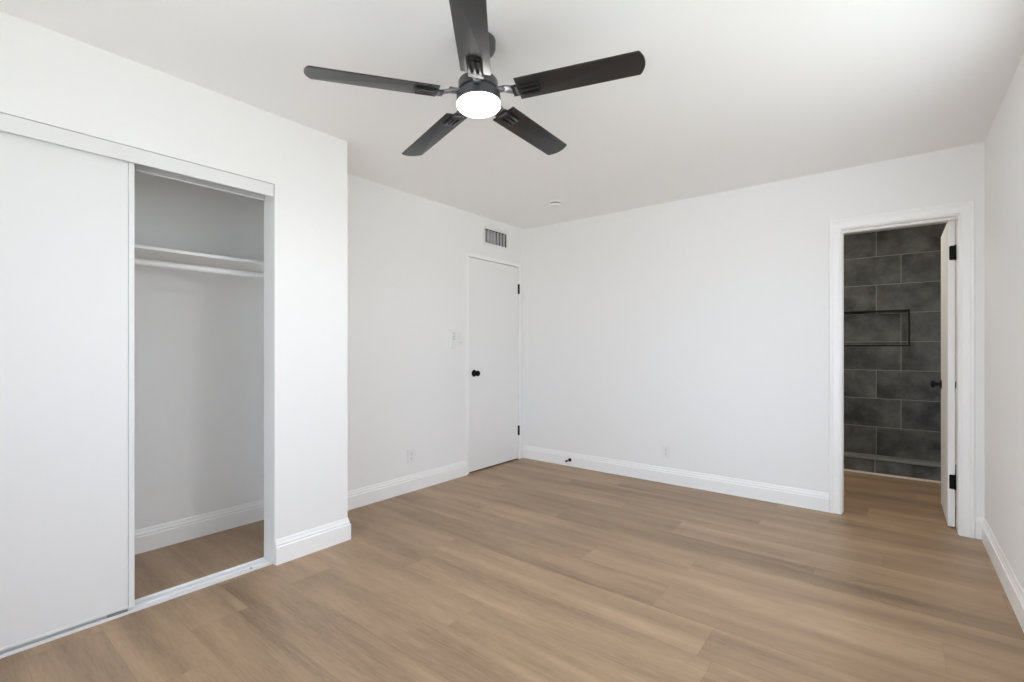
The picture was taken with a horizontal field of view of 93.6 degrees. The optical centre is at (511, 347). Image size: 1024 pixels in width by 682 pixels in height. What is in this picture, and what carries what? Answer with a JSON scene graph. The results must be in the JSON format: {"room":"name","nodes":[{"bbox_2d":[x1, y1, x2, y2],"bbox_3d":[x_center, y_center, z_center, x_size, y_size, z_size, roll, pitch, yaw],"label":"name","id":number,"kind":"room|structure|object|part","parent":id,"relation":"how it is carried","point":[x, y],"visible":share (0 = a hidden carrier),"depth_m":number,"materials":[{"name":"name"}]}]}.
{"room":"empty bedroom","nodes":[
{"label":"empty bedroom","id":0,"kind":"room"},
{"bbox_2d":[0,11,346,564],"bbox_3d":[-1.815,-0.045,2.038,0.125,2.440,2.429,0,0,39],"label":"wall","id":1,"kind":"structure","parent":0,"point":[49,77],"depth_m":2.63,"materials":[{"name":"white paint"}]},
{"bbox_2d":[0,113,273,200],"bbox_3d":[-1.806,-0.851,2.042,0.120,0.067,1.522,0,0,39],"label":"header track","id":2,"kind":"object","parent":1,"relation":"attached to","point":[147,162],"visible":0.91,"depth_m":2.17,"materials":[{"name":"white wood"}]},
{"bbox_2d":[275,517,350,565],"bbox_3d":[-1.317,1.108,2.922,0.479,0.135,0.455,0,0,39],"label":"baseboard","id":3,"kind":"structure","parent":1,"relation":"attached to","point":[291,547],"depth_m":2.75,"materials":[{"name":"white wood"}]},
{"bbox_2d":[135,171,263,529],"bbox_3d":[-2.438,-0.045,2.464,0.100,2.440,2.319,0,0,39],"label":"wall","id":4,"kind":"structure","parent":0,"point":[199,336],"depth_m":2.98,"materials":[{"name":"white paint"}]},
{"bbox_2d":[135,499,263,554],"bbox_3d":[-2.008,1.108,2.409,0.641,0.135,1.869,0,0,39],"label":"baseboard","id":5,"kind":"structure","parent":4,"relation":"attached to","point":[150,538],"depth_m":2.97,"materials":[{"name":"white wood"}]},
{"bbox_2d":[135,244,263,272],"bbox_3d":[-2.129,-0.526,2.505,0.331,0.018,1.865,0,0,39],"label":"closet shelf","id":6,"kind":"object","parent":4,"relation":"attached to","point":[141,251],"visible":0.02,"depth_m":2.81,"materials":[{"name":"white wood"}]},
{"bbox_2d":[347,174,523,490],"bbox_3d":[-0.658,-0.045,4.300,0.175,2.440,2.552,0,0,39],"label":"wall","id":7,"kind":"structure","parent":0,"point":[406,252],"depth_m":3.89,"materials":[{"name":"white paint"}]},
{"bbox_2d":[347,460,466,510],"bbox_3d":[-0.899,1.108,3.844,0.015,0.135,1.538,0,0,39],"label":"baseboard","id":8,"kind":"structure","parent":7,"relation":"attached to","point":[363,496],"depth_m":3.87,"materials":[{"name":"white wood"}]},
{"bbox_2d":[407,448,414,463],"bbox_3d":[-0.826,0.885,3.942,0.008,0.120,0.074,0,0,39],"label":"wall outlet","id":9,"kind":"object","parent":7,"relation":"attached to","point":[410,452],"visible":1,"depth_m":3.94,"materials":[{"name":"white plastic"}]},
{"bbox_2d":[449,329,455,348],"bbox_3d":[-0.527,-0.083,4.307,0.021,0.180,0.078,0,0,39],"label":"wall control","id":10,"kind":"object","parent":7,"relation":"attached to","point":[452,332],"visible":1,"depth_m":4.29,"materials":[{"name":"white plastic"}]},
{"bbox_2d":[457,332,462,344],"bbox_3d":[-0.469,-0.087,4.386,0.013,0.120,0.074,0,0,39],"label":"light switch","id":11,"kind":"object","parent":7,"relation":"attached to","point":[459,334],"visible":1,"depth_m":4.38,"materials":[{"name":"white plastic"}]},
{"bbox_2d":[466,252,520,473],"bbox_3d":[-0.204,0.144,4.808,0.103,2.062,0.834,0,0,39],"label":"door frame","id":12,"kind":"structure","parent":7,"relation":"attached to","point":[468,255],"depth_m":4.60,"materials":[{"name":"white wood"}]},
{"bbox_2d":[469,257,519,471],"bbox_3d":[-0.155,0.157,4.774,0.097,2.008,0.767,0,0,39],"label":"door","id":13,"kind":"structure","parent":7,"relation":"in","point":[494,288],"depth_m":4.76,"materials":[{"name":"white wood"}]},
{"bbox_3d":[-0.335,0.239,4.519,0.062,0.066,0.066,0,0,39],"label":"knob","id":14,"kind":"part","parent":13,"relation":"part of","materials":[{"name":"black metal"}]},
{"bbox_2d":[483,225,507,249],"bbox_3d":[-0.203,-1.092,4.816,0.116,0.184,0.382,0,0,39],"label":"air vent","id":15,"kind":"object","parent":7,"relation":"in","point":[493,238],"visible":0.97,"depth_m":4.80,"materials":[{"name":"white plastic"}]},
{"bbox_2d":[0,458,1023,681],"bbox_3d":[0.663,1.205,3.242,4.200,0.060,7.800,0,0,39],"label":"floor","id":16,"kind":"structure","parent":0,"point":[523,569],"depth_m":2.25,"materials":[{"name":"brown wood"}]},
{"bbox_2d":[0,557,271,658],"bbox_3d":[-1.815,1.163,2.049,0.103,0.024,1.520,0,0,39],"label":"floor track","id":17,"kind":"object","parent":16,"relation":"on","point":[150,600],"visible":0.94,"depth_m":2.25,"materials":[{"name":"white metal"}]},
{"bbox_2d":[0,131,134,650],"bbox_3d":[-1.976,0.147,1.794,0.031,2.004,0.911,0,0,39],"label":"door","id":18,"kind":"structure","parent":17,"relation":"on","point":[67,215],"depth_m":1.95,"materials":[{"name":"white wood"}]},
{"bbox_3d":[-1.976,1.144,1.794,0.028,0.011,0.867,0,0,39],"label":"rail","id":19,"kind":"part","parent":18,"relation":"part of","materials":[{"name":"white metal"}]},
{"bbox_2d":[844,452,955,482],"bbox_3d":[3.175,1.097,4.687,1.728,0.156,0.141,0,0,39],"label":"shower curb","id":20,"kind":"object","parent":16,"relation":"on","point":[919,470],"depth_m":4.38,"materials":[{"name":"grey tile"}]},
{"bbox_2d":[0,0,1023,234],"bbox_3d":[0.663,-1.305,3.242,4.200,0.080,7.800,0,0,39],"label":"ceiling","id":21,"kind":"structure","parent":0,"point":[728,95],"depth_m":2.26,"materials":[{"name":"white paint"}]},
{"bbox_2d":[304,0,644,155],"bbox_3d":[-0.116,-1.123,2.015,1.263,0.284,1.229,0,0,39],"label":"ceiling fan","id":22,"kind":"object","parent":21,"relation":"hanging from","point":[478,91],"visible":1,"depth_m":1.87,"materials":[{"name":"grey metal"}]},
{"bbox_3d":[-0.531,-1.020,1.842,0.493,0.026,0.114,-1,-2,-18],"label":"blade","id":23,"kind":"part","parent":22,"relation":"part of","materials":[{"name":"black wood"}]},
{"bbox_3d":[-0.384,-1.013,2.307,0.114,0.026,0.493,-1,-2,-36],"label":"blade","id":24,"kind":"part","parent":22,"relation":"part of","materials":[{"name":"black wood"}]},
{"bbox_3d":[-0.253,-1.030,1.937,0.102,0.034,0.044,-1,-2,-18],"label":"blade arm","id":25,"kind":"part","parent":22,"relation":"part of","materials":[{"name":"grey metal"}]},
{"bbox_3d":[-0.134,-1.041,1.559,0.114,0.026,0.493,-2,-2,0],"label":"blade","id":26,"kind":"part","parent":22,"relation":"part of","materials":[{"name":"black wood"}]},
{"bbox_3d":[-0.138,-1.036,1.853,0.044,0.034,0.102,-2,-2,0],"label":"blade arm","id":27,"kind":"part","parent":22,"relation":"part of","materials":[{"name":"grey metal"}]},
{"bbox_3d":[-0.066,-1.032,2.072,0.044,0.034,0.102,-3,-2,36],"label":"blade arm","id":28,"kind":"part","parent":22,"relation":"part of","materials":[{"name":"grey metal"}]},
{"bbox_3d":[-0.023,-1.038,1.936,0.102,0.034,0.044,-2,-2,18],"label":"blade arm","id":29,"kind":"part","parent":22,"relation":"part of","materials":[{"name":"grey metal"}]},
{"bbox_3d":[0.104,-1.029,2.311,0.114,0.026,0.493,-3,-2,36],"label":"blade","id":30,"kind":"part","parent":22,"relation":"part of","materials":[{"name":"black wood"}]},
{"bbox_3d":[0.258,-1.047,1.849,0.493,0.026,0.114,-2,-2,18],"label":"blade","id":31,"kind":"part","parent":22,"relation":"part of","materials":[{"name":"black wood"}]},
{"bbox_2d":[550,200,560,207],"bbox_3d":[0.377,-1.244,4.167,0.102,0.041,0.102,0,0,39],"label":"smoke detector","id":32,"kind":"object","parent":21,"relation":"attached to","point":[555,203],"visible":1,"depth_m":4.13,"materials":[{"name":"white plastic"}]},
{"bbox_2d":[524,142,984,517],"bbox_3d":[1.484,-0.045,4.152,3.712,2.440,0.125,0,0,39],"label":"wall","id":33,"kind":"structure","parent":0,"point":[698,327],"depth_m":3.96,"materials":[{"name":"white paint"}]},
{"bbox_2d":[662,444,669,458],"bbox_3d":[1.340,0.904,4.183,0.074,0.120,0.008,0,0,39],"label":"wall outlet","id":34,"kind":"object","parent":33,"relation":"attached to","point":[665,448],"visible":1,"depth_m":4.18,"materials":[{"name":"white plastic"}]},
{"bbox_2d":[523,445,828,511],"bbox_3d":[1.197,1.108,4.292,2.738,0.135,0.015,0,0,39],"label":"baseboard","id":35,"kind":"structure","parent":33,"relation":"attached to","point":[803,498],"depth_m":4.04,"materials":[{"name":"white wood"}]},
{"bbox_2d":[829,200,974,538],"bbox_3d":[2.603,0.131,3.252,0.754,2.088,0.144,0,0,39],"label":"door frame","id":36,"kind":"structure","parent":33,"relation":"attached to","point":[966,209],"depth_m":3.08,"materials":[{"name":"white wood"}]},
{"bbox_2d":[930,220,955,526],"bbox_3d":[3.050,0.166,3.366,0.160,1.998,0.604,0,0,39],"label":"door","id":37,"kind":"structure","parent":33,"relation":"in","point":[947,384],"depth_m":3.15,"materials":[{"name":"white wood"}]},
{"bbox_3d":[3.159,0.270,3.581,0.062,0.066,0.066,0,0,39],"label":"knob","id":38,"kind":"part","parent":37,"relation":"part of","materials":[{"name":"black metal"}]},
{"bbox_2d":[844,223,946,462],"bbox_3d":[3.775,-0.045,5.441,1.732,2.440,0.124,0,0,39],"label":"wall","id":39,"kind":"structure","parent":0,"point":[892,278],"depth_m":5.14,"materials":[{"name":"grey tile"}]},
{"bbox_3d":[3.816,-0.211,5.345,0.940,0.387,0.024,0,0,39],"label":"niche frame","id":40,"kind":"part","parent":39,"relation":"part of","materials":[{"name":"black tile"}]},
{"bbox_2d":[955,52,1023,590],"bbox_3d":[2.185,-0.045,1.952,0.125,2.440,7.525,0,0,39],"label":"wall","id":41,"kind":"structure","parent":0,"point":[1004,142],"depth_m":2.44,"materials":[{"name":"white paint"}]},
{"bbox_2d":[975,516,1023,631],"bbox_3d":[1.368,1.108,1.059,0.041,0.135,4.861,0,0,39],"label":"baseboard","id":42,"kind":"structure","parent":41,"relation":"attached to","point":[1011,585],"depth_m":2.38,"materials":[{"name":"white wood"}]},
{"bbox_3d":[-2.621,-0.045,1.639,0.641,2.440,0.100,0,0,39],"label":"wall","id":43,"kind":"structure","parent":0,"visible":0},
{"bbox_2d":[135,258,263,278],"bbox_3d":[-2.007,-0.447,2.408,0.062,0.062,1.867,0,0,39],"label":"closet rod","id":44,"kind":"object","parent":43,"relation":"attached to","point":[144,262],"visible":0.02,"depth_m":2.69,"materials":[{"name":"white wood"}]}
]}

